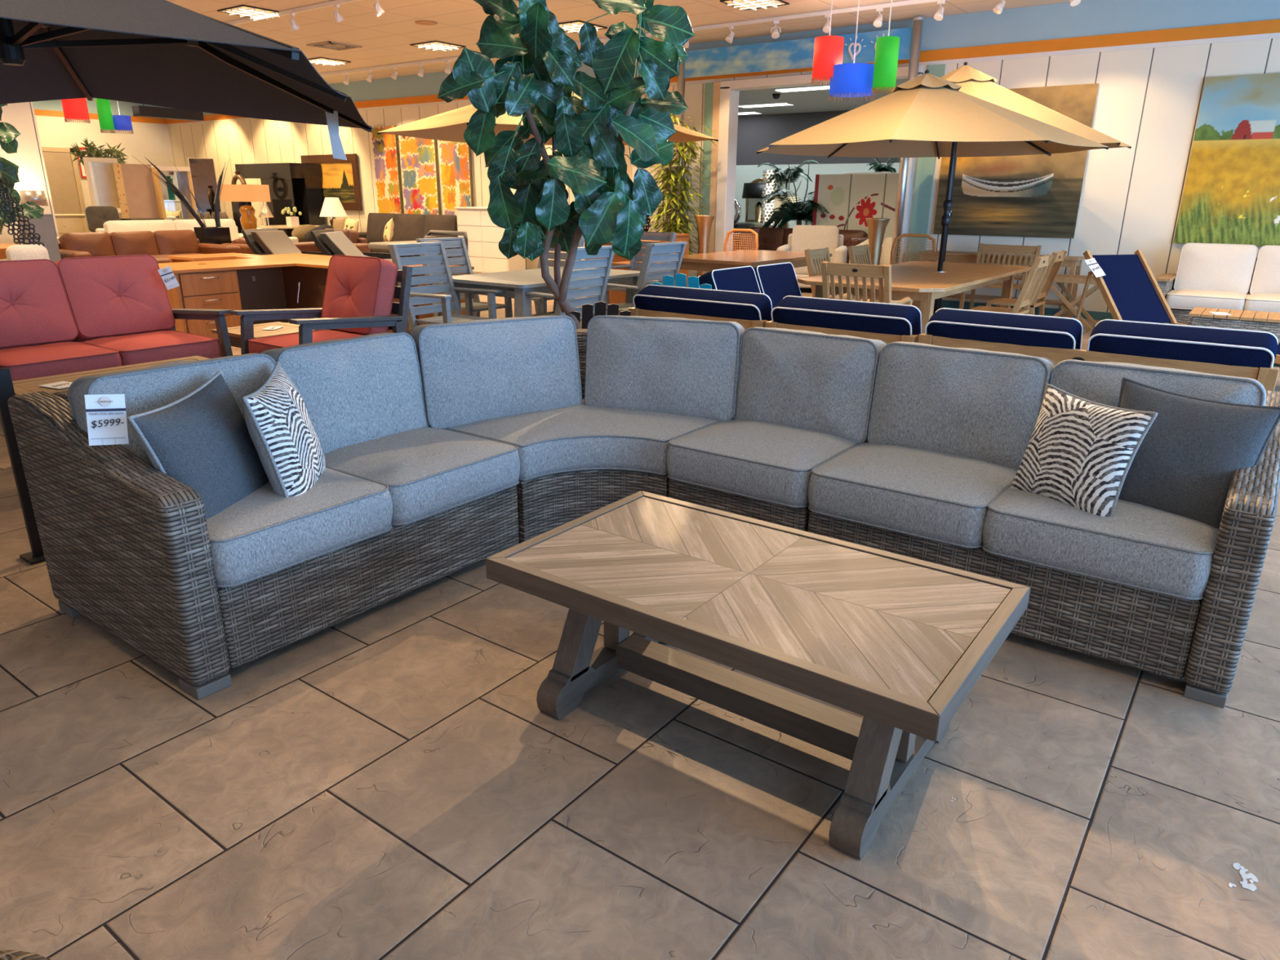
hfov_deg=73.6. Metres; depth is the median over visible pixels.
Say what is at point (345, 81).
track spotlight
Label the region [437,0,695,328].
fig tree
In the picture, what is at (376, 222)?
cushion
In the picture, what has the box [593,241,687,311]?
chair
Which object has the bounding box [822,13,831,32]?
track spotlight
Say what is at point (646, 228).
vase
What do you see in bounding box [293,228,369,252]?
leather chair
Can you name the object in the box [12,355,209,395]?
coffee table
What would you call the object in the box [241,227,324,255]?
lounge chair
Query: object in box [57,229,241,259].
sofa
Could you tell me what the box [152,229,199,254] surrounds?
cushion
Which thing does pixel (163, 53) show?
umbrella
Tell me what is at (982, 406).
cushion
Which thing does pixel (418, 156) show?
panel
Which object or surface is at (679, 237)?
sideboard
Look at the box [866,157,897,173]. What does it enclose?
palm
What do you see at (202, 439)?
throw pillow
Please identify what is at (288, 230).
dining table
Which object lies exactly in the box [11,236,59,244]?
table
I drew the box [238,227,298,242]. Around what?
sofa
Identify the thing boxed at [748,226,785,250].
cushion
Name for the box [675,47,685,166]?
steel pole
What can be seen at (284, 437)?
throw pillow
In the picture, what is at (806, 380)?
cushion
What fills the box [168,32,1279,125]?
trim
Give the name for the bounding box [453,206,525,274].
chest
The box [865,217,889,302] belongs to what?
vase
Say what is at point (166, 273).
price tag
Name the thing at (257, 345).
seat cushion
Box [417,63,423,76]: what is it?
track spotlight
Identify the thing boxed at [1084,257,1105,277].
price tag
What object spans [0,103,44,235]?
fig tree
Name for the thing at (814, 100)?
ceiling
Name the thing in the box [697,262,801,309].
sofa
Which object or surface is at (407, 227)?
cushion
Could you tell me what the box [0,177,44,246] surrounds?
vase
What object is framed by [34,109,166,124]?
trim
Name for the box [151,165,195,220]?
curio cabinet
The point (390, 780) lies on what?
floor
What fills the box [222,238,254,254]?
leather armchair
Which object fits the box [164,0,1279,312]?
wall
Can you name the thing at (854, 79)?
pendant lamp
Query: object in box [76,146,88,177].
vase
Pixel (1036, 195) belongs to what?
painting
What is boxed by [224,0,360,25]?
track
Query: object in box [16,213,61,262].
stone pedestal
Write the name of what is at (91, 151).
arrangement
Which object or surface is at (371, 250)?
seat cushion
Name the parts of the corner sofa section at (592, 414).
panel, frame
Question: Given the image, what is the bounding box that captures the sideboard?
[643,233,690,287]
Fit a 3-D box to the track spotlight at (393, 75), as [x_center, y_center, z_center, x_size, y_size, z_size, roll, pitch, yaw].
[-4.455,-7.359,15.475,0.118,0.204,0.122,7,19,19]
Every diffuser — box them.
[222,6,272,12]
[413,42,462,47]
[559,22,604,28]
[724,0,784,8]
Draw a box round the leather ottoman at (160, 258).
[151,253,201,263]
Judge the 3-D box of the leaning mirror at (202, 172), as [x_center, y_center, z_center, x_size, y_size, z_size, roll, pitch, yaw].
[-10.303,-6.505,20.401,0.540,2.206,0.199,-12,22,-33]
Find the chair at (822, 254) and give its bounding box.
[804,247,846,300]
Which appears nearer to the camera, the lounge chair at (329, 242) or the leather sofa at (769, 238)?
the lounge chair at (329, 242)
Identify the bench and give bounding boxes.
[368,240,452,257]
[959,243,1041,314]
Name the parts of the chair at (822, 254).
post, rail, post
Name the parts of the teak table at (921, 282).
leg, leg, leg, leg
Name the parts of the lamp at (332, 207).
lamp shade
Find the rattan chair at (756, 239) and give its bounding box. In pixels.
[708,228,758,271]
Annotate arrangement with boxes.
[68,137,128,165]
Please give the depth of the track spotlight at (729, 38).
11.51 m
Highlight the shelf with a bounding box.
[945,293,1071,305]
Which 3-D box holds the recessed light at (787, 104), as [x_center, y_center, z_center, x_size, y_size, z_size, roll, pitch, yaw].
[2.758,-8.193,18.707,1.240,0.015,0.340,13,22,34]
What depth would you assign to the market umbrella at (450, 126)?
9.78 m
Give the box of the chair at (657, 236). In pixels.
[598,231,676,315]
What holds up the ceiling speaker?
attached to the ceiling at (386, 38)
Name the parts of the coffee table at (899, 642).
frame, leg, foot rail, post, frame, frame, leg, foot rail, post, frame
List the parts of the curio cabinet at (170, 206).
frame, frame, frame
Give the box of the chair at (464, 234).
[423,230,468,265]
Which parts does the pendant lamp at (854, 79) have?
lamp shade, cord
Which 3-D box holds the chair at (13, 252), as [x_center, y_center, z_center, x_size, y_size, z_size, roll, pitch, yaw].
[-5.748,-1.769,8.224,0.464,0.948,0.400,13,22,34]
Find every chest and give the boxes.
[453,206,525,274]
[609,261,660,304]
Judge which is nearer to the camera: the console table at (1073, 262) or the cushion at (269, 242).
the console table at (1073, 262)
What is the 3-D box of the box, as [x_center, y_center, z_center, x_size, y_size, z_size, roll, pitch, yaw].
[-8.108,-6.687,14.591,0.240,0.960,1.080,13,22,34]
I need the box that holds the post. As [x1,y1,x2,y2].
[0,368,45,564]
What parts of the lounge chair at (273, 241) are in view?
armrest, armrest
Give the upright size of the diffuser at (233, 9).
0.007 m
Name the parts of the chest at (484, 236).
drawer, drawer, drawer, drawer, drawer, drawer, drawer, drawer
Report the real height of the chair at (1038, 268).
0.958 m
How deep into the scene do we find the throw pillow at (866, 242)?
13.30 m
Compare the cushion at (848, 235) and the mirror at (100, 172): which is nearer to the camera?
the cushion at (848, 235)
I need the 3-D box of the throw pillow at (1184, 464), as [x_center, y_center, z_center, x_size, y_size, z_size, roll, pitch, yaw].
[1.730,-0.063,2.755,0.204,0.463,0.476,-17,25,-42]
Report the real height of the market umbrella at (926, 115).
2.577 m
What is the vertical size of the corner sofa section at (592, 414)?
0.904 m
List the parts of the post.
plate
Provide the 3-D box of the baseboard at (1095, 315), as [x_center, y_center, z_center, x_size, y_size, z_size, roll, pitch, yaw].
[-0.913,-3.672,15.435,28.600,0.100,0.015,13,22,34]
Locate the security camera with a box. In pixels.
[772,93,780,99]
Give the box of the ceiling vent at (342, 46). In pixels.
[306,40,362,50]
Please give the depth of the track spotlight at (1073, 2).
9.14 m
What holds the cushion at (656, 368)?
on the corner sofa section at (592, 414)
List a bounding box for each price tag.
[84,394,128,445]
[157,266,179,289]
[297,282,299,302]
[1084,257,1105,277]
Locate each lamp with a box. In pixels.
[19,190,48,205]
[61,97,90,123]
[94,97,115,133]
[111,100,133,133]
[220,184,271,238]
[258,201,273,226]
[320,197,346,226]
[742,182,776,222]
[754,169,779,227]
[773,175,801,229]
[811,0,844,84]
[828,0,875,102]
[871,0,900,93]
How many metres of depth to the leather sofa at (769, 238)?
15.16 m
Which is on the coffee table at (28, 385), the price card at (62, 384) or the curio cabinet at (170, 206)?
the price card at (62, 384)
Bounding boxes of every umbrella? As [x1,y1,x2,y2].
[0,0,373,159]
[377,90,718,312]
[756,69,1108,314]
[937,62,1131,309]
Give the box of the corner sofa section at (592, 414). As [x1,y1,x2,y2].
[408,315,745,543]
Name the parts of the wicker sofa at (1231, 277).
armrest, frame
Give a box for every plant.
[134,156,231,244]
[648,112,715,254]
[757,160,817,193]
[760,164,829,227]
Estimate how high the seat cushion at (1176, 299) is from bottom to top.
0.204 m
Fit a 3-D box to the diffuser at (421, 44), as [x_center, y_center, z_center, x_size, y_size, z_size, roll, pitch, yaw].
[-3.172,-6.823,13.428,0.570,0.007,0.570,13,22,34]
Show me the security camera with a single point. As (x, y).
(775, 95)
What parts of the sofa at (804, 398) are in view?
frame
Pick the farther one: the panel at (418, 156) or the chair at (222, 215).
the chair at (222, 215)
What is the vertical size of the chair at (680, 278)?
0.922 m
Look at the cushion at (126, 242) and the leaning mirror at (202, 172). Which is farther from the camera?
the leaning mirror at (202, 172)
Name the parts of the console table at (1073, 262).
leg, leg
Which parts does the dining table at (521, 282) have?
leg, leg, leg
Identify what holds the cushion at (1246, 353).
on the sofa at (1246, 353)
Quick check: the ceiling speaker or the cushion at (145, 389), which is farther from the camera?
the ceiling speaker
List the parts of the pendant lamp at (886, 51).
lamp shade, cord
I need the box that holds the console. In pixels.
[737,222,790,227]
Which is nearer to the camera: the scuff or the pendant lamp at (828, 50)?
the scuff
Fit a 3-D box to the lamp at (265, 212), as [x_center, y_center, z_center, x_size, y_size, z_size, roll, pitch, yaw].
[-7.866,-5.723,17.941,0.300,0.766,0.304,-3,19,-9]
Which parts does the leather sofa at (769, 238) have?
armrest, armrest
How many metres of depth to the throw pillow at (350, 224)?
16.72 m
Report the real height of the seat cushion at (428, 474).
0.202 m
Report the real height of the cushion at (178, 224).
0.556 m
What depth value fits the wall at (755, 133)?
20.81 m
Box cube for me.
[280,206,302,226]
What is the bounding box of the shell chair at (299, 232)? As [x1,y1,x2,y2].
[291,224,315,242]
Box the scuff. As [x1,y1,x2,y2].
[1228,862,1258,891]
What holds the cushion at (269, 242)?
on the lounge chair at (273, 241)
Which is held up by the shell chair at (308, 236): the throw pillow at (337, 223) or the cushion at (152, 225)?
the throw pillow at (337, 223)
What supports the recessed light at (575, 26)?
in the ceiling at (386, 38)
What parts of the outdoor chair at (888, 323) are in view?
corner post, rail, corner post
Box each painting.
[933,83,1099,238]
[1173,72,1279,245]
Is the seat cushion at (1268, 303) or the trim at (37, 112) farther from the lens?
the trim at (37, 112)
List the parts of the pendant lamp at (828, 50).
lamp shade, cord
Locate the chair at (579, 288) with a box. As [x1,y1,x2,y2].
[506,245,613,320]
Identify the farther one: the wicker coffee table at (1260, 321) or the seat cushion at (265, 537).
the wicker coffee table at (1260, 321)
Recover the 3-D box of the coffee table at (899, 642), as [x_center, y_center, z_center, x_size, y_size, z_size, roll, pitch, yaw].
[0.294,0.470,2.388,1.268,0.466,0.736,13,22,34]
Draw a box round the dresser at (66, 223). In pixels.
[54,213,91,236]
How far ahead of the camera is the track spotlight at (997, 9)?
9.56 m
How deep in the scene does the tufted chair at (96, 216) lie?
16.72 m
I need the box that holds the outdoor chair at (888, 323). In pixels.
[765,295,921,343]
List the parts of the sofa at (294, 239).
armrest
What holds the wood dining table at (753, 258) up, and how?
on the floor
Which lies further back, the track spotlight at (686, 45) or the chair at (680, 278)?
the track spotlight at (686, 45)
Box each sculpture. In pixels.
[231,171,251,233]
[733,199,741,223]
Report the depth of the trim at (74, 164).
21.01 m
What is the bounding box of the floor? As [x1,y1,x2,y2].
[0,287,1279,959]
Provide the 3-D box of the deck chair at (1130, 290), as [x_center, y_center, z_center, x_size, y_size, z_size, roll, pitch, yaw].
[4.797,-1.415,7.367,0.720,0.988,2.020,-6,19,-18]
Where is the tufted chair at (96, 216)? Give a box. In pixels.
[84,205,119,231]
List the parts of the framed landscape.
frame moulding, frame moulding, frame moulding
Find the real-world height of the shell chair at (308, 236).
0.851 m
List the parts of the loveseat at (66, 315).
arm rail, armrest, leg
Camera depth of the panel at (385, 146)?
17.83 m
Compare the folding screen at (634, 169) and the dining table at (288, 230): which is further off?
the dining table at (288, 230)
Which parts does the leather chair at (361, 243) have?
armrest, armrest, panel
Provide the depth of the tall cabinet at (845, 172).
14.75 m
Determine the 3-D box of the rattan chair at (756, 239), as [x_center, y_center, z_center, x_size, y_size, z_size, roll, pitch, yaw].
[1.351,-3.161,12.533,0.583,0.992,0.572,13,22,34]
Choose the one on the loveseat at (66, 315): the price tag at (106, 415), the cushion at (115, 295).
the cushion at (115, 295)
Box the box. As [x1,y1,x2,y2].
[132,103,204,120]
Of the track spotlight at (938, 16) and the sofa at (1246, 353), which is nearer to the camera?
the sofa at (1246, 353)
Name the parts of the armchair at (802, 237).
armrest, panel, armrest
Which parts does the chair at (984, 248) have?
leg, post, seat, rail, rail, leg, post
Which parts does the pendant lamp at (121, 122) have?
lamp shade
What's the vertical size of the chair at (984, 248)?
0.908 m
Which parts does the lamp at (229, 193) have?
lamp shade, glass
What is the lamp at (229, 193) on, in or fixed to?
on the table
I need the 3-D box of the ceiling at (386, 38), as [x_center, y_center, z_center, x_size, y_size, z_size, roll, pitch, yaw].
[-5.704,-5.176,8.219,28.800,0.100,16.400,13,22,34]
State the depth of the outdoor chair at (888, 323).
4.69 m
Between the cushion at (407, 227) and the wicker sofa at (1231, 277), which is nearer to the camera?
the wicker sofa at (1231, 277)
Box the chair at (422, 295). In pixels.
[387,241,502,333]
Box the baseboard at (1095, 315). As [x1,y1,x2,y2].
[942,299,1113,319]
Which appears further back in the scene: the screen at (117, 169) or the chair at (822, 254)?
the screen at (117, 169)
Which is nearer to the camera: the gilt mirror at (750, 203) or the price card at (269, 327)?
the price card at (269, 327)
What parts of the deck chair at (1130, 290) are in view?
rail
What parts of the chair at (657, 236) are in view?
leg, armrest, seat, post, backrest, rail, post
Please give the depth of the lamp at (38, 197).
12.34 m
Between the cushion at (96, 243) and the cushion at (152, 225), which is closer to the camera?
the cushion at (96, 243)
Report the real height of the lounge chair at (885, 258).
0.864 m
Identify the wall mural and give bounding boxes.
[684,26,912,78]
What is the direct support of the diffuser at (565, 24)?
attached to the recessed light at (575, 26)
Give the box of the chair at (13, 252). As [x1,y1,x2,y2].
[5,244,49,260]
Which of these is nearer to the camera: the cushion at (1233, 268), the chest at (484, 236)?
the cushion at (1233, 268)
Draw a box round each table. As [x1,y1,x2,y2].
[0,243,23,259]
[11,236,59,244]
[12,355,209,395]
[119,217,164,220]
[211,321,318,357]
[257,225,319,236]
[443,266,639,316]
[485,490,1030,859]
[670,249,831,272]
[797,261,1031,333]
[918,250,1084,318]
[1050,274,1098,330]
[1188,306,1279,341]
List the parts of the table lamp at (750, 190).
lamp shade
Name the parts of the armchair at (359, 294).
leg, armrest, arm rail, leg, armrest, arm rail, leg, backrest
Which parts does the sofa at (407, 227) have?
armrest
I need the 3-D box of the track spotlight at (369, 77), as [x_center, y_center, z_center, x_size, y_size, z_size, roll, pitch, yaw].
[-5.033,-7.496,15.875,0.119,0.204,0.122,-2,19,-8]
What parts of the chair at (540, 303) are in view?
seat, leg, post, leg, backrest, post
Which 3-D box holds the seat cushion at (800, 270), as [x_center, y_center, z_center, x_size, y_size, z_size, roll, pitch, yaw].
[2.743,-3.394,13.701,0.739,0.213,0.597,6,19,15]
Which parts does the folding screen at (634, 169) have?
panel, panel, panel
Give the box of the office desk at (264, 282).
[158,253,474,340]
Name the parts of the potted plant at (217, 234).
pot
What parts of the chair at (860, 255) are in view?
post, rail, post, seat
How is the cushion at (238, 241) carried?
on the leather armchair at (241, 242)
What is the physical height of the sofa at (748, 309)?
0.888 m
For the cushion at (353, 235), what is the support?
on the leather chair at (361, 243)
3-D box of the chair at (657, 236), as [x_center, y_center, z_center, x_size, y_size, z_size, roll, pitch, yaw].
[-0.010,-2.256,9.695,0.633,1.049,0.716,13,22,34]
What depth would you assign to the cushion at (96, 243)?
12.60 m
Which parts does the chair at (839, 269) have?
post, armrest, rail, post, armrest, leg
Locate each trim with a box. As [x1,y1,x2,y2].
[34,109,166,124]
[41,146,84,213]
[165,18,1279,124]
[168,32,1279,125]
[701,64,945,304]
[707,81,719,271]
[714,65,923,262]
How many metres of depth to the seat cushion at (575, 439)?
3.65 m
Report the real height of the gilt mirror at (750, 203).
0.890 m
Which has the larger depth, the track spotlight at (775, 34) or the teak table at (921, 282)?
the track spotlight at (775, 34)
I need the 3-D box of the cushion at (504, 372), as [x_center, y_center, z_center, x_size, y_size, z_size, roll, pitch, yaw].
[-0.643,-0.497,3.895,0.781,0.474,0.254,-11,22,-31]
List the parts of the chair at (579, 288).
armrest, leg, post, seat, backrest, rail, post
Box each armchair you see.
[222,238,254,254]
[230,254,412,354]
[776,225,848,288]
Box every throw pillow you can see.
[127,370,268,519]
[242,360,325,497]
[332,216,348,229]
[343,216,359,231]
[383,217,394,241]
[737,227,759,250]
[856,239,868,245]
[1008,383,1157,516]
[1117,377,1279,528]
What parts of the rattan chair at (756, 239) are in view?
frame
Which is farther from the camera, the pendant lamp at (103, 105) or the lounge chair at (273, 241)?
the pendant lamp at (103, 105)
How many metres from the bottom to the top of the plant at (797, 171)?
2.095 m
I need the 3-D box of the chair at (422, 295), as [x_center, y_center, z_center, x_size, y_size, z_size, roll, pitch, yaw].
[-1.614,-1.413,7.111,0.716,1.049,0.633,13,22,34]
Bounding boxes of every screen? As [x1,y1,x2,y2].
[112,163,128,217]
[632,166,690,233]
[812,173,898,244]
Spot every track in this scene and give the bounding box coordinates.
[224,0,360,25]
[319,0,949,75]
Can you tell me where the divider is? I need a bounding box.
[120,163,159,217]
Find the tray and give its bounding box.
[1053,274,1097,284]
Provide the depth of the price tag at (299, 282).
6.25 m
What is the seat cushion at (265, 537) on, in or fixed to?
on the wicker loveseat at (400, 504)
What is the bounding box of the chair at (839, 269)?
[821,261,913,305]
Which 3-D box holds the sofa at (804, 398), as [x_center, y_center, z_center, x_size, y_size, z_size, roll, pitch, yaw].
[0.670,-0.192,3.726,0.691,0.886,1.052,13,22,34]
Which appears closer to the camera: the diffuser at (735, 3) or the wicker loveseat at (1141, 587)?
the wicker loveseat at (1141, 587)
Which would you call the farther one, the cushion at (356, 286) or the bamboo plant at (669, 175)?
the bamboo plant at (669, 175)
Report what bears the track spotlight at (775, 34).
attached to the track at (909, 2)
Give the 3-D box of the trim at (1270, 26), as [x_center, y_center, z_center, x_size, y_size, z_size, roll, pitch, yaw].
[-0.926,-6.704,14.554,28.800,0.130,0.170,13,22,34]
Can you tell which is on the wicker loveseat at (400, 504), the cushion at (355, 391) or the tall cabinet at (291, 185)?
the cushion at (355, 391)
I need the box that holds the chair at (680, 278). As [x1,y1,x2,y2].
[651,273,711,289]
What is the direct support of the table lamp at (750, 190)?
on the console
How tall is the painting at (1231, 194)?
1.780 m
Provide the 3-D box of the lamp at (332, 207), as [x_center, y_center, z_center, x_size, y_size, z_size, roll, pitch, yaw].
[-6.427,-5.537,17.933,0.560,0.740,0.560,13,22,34]
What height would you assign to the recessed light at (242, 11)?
0.034 m
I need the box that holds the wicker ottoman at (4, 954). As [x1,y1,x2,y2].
[0,950,51,959]
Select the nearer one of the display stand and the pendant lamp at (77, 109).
the pendant lamp at (77, 109)
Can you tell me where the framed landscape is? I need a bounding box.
[300,153,362,210]
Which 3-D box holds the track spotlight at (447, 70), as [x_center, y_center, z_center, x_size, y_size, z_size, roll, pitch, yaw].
[-3.301,-7.083,14.672,0.104,0.203,0.128,3,19,8]
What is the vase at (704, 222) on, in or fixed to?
on the floor
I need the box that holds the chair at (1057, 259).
[986,249,1067,315]
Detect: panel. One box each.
[371,125,403,213]
[397,124,440,214]
[439,140,473,215]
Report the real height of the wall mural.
0.370 m
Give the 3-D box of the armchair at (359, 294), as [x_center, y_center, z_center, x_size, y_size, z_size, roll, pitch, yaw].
[-2.257,-1.091,6.191,0.805,1.003,1.021,13,22,34]
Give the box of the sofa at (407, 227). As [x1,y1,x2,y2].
[358,213,457,257]
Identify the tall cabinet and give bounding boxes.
[235,162,324,225]
[844,172,898,173]
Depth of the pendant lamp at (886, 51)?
9.37 m
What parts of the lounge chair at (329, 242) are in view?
armrest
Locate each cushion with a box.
[0,260,76,349]
[0,342,122,381]
[54,255,173,340]
[58,231,115,257]
[69,353,275,466]
[80,330,220,365]
[103,219,176,233]
[108,231,159,255]
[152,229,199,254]
[173,218,238,240]
[206,467,392,585]
[231,238,247,244]
[248,328,366,353]
[250,230,302,254]
[263,332,426,454]
[321,255,396,334]
[324,228,359,243]
[324,426,519,523]
[366,213,396,243]
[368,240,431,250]
[369,248,390,253]
[393,213,426,241]
[409,315,580,428]
[422,214,457,238]
[450,400,717,479]
[586,315,744,421]
[666,418,856,506]
[698,266,759,293]
[734,327,886,442]
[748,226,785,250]
[753,262,801,309]
[782,227,792,245]
[791,225,839,262]
[794,265,820,275]
[808,441,1017,546]
[838,229,868,258]
[869,341,1054,470]
[879,237,892,264]
[926,309,1081,349]
[982,487,1217,597]
[1052,359,1266,407]
[1088,320,1277,380]
[1165,288,1247,310]
[1174,243,1257,293]
[1243,293,1279,314]
[1248,245,1279,294]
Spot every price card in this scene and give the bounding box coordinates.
[38,381,72,389]
[262,326,283,329]
[1208,311,1231,315]
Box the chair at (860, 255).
[847,244,901,302]
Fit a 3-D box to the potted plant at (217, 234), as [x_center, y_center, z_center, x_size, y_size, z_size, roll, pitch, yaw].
[-7.723,-4.500,14.736,0.320,2.001,1.653,13,22,34]
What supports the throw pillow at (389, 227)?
on the sofa at (407, 227)
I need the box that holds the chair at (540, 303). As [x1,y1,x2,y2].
[511,235,584,314]
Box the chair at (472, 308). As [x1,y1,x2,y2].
[415,236,512,317]
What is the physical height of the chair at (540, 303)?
1.049 m
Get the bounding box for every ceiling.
[165,0,1084,84]
[737,78,907,115]
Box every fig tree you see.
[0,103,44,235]
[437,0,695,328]
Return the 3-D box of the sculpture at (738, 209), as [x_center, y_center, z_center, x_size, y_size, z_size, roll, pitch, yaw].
[1.823,-5.417,17.069,0.448,0.637,0.110,13,22,34]
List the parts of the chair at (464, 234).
frame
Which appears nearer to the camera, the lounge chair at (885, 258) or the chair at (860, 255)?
the chair at (860, 255)
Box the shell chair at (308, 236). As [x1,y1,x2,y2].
[304,224,333,241]
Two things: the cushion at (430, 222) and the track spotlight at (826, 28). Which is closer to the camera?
the track spotlight at (826, 28)
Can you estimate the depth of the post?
3.39 m
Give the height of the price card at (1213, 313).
0.003 m
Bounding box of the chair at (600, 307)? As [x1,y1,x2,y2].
[568,301,631,328]
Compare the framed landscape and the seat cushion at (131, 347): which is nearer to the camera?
the seat cushion at (131, 347)
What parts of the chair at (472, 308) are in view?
post, leg, rail, backrest, post, leg, leg, seat, leg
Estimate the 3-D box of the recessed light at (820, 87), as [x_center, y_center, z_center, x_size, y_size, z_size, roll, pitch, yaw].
[3.115,-7.228,15.806,1.240,0.015,0.340,13,22,34]
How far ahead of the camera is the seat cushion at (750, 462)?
3.41 m
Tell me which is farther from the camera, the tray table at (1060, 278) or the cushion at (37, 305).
the tray table at (1060, 278)
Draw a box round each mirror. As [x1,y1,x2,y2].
[83,157,120,212]
[159,171,188,220]
[187,157,221,217]
[745,177,765,222]
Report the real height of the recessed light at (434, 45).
0.034 m
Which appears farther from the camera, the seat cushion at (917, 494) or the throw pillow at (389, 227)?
the throw pillow at (389, 227)
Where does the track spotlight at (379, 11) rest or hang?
attached to the track at (331, 3)
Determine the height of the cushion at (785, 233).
0.556 m
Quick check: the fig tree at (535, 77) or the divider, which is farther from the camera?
the divider
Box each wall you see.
[32,97,173,208]
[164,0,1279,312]
[733,110,900,228]
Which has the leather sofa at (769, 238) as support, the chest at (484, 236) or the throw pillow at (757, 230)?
the throw pillow at (757, 230)
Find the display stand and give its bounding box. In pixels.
[733,222,751,232]
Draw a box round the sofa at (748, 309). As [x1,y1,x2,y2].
[628,284,772,329]
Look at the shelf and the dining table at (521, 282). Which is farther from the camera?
the shelf
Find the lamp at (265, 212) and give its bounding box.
[258,201,273,226]
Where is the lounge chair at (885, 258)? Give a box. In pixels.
[848,237,892,265]
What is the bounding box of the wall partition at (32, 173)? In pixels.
[0,102,59,244]
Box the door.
[42,151,81,213]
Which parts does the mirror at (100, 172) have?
frame rail, frame rail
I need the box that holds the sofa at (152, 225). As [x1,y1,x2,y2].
[95,218,243,240]
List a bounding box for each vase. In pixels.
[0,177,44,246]
[76,146,88,177]
[642,215,651,231]
[693,214,715,275]
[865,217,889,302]
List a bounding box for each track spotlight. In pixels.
[288,13,299,31]
[333,4,343,22]
[342,72,349,84]
[365,70,372,82]
[373,0,384,16]
[390,66,397,79]
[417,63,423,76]
[444,60,450,74]
[682,40,688,48]
[724,26,734,43]
[770,20,781,38]
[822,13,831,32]
[873,8,883,27]
[933,0,944,21]
[992,0,1004,14]
[1070,0,1080,6]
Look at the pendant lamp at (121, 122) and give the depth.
14.10 m
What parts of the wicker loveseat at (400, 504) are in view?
panel, armrest, frame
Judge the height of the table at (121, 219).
0.930 m
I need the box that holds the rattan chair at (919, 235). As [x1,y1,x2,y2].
[889,233,936,264]
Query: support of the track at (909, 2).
attached to the ceiling at (386, 38)
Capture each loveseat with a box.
[0,254,232,439]
[7,332,519,699]
[808,341,1279,707]
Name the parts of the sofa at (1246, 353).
corner post, rail, corner post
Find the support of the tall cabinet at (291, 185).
on the floor
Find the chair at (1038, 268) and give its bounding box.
[968,253,1053,314]
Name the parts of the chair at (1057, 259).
seat, rail, post, post, rail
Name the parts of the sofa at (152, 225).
panel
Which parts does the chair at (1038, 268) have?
seat, rail, post, post, rail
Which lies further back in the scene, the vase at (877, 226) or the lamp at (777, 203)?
the lamp at (777, 203)
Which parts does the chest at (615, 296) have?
door, door panel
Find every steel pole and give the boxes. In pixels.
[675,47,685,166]
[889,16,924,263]
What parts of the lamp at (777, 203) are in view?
lamp shade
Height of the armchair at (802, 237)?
1.012 m
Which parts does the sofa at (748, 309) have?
corner post, rail, corner post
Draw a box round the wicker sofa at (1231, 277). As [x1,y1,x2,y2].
[1155,242,1279,324]
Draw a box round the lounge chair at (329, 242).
[310,229,391,260]
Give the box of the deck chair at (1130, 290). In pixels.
[1075,249,1279,365]
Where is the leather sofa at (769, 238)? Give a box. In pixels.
[733,226,868,263]
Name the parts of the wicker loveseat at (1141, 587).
frame, armrest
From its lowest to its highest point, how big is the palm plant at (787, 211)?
2.005 m
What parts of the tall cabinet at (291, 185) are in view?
glass door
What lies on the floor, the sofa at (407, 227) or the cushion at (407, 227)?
the sofa at (407, 227)
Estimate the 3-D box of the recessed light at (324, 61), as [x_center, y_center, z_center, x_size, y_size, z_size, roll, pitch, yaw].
[-5.548,-7.380,15.086,0.610,0.034,0.610,13,22,34]
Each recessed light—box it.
[217,4,279,19]
[307,57,351,65]
[409,40,466,50]
[558,20,607,32]
[720,0,789,10]
[737,111,763,115]
[738,102,795,107]
[773,86,829,92]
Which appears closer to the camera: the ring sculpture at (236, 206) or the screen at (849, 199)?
the screen at (849, 199)
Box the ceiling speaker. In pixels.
[414,21,437,25]
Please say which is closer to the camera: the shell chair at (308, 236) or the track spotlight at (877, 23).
the track spotlight at (877, 23)
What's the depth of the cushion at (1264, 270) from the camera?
9.25 m
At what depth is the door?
20.85 m
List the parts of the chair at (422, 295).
post, leg, rail, backrest, armrest, leg, post, seat, armrest, leg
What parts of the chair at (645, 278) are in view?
seat, armrest, leg, post, backrest, rail, post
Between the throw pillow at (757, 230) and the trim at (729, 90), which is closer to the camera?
the trim at (729, 90)
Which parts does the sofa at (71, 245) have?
armrest, panel, armrest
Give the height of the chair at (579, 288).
1.049 m
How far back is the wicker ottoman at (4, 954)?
1.33 m
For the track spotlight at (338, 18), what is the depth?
10.39 m
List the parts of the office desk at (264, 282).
panel, drawer, handle, drawer, handle, drawer, cabinet door, return panel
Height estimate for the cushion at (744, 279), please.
0.516 m
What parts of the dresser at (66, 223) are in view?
drawer, drawer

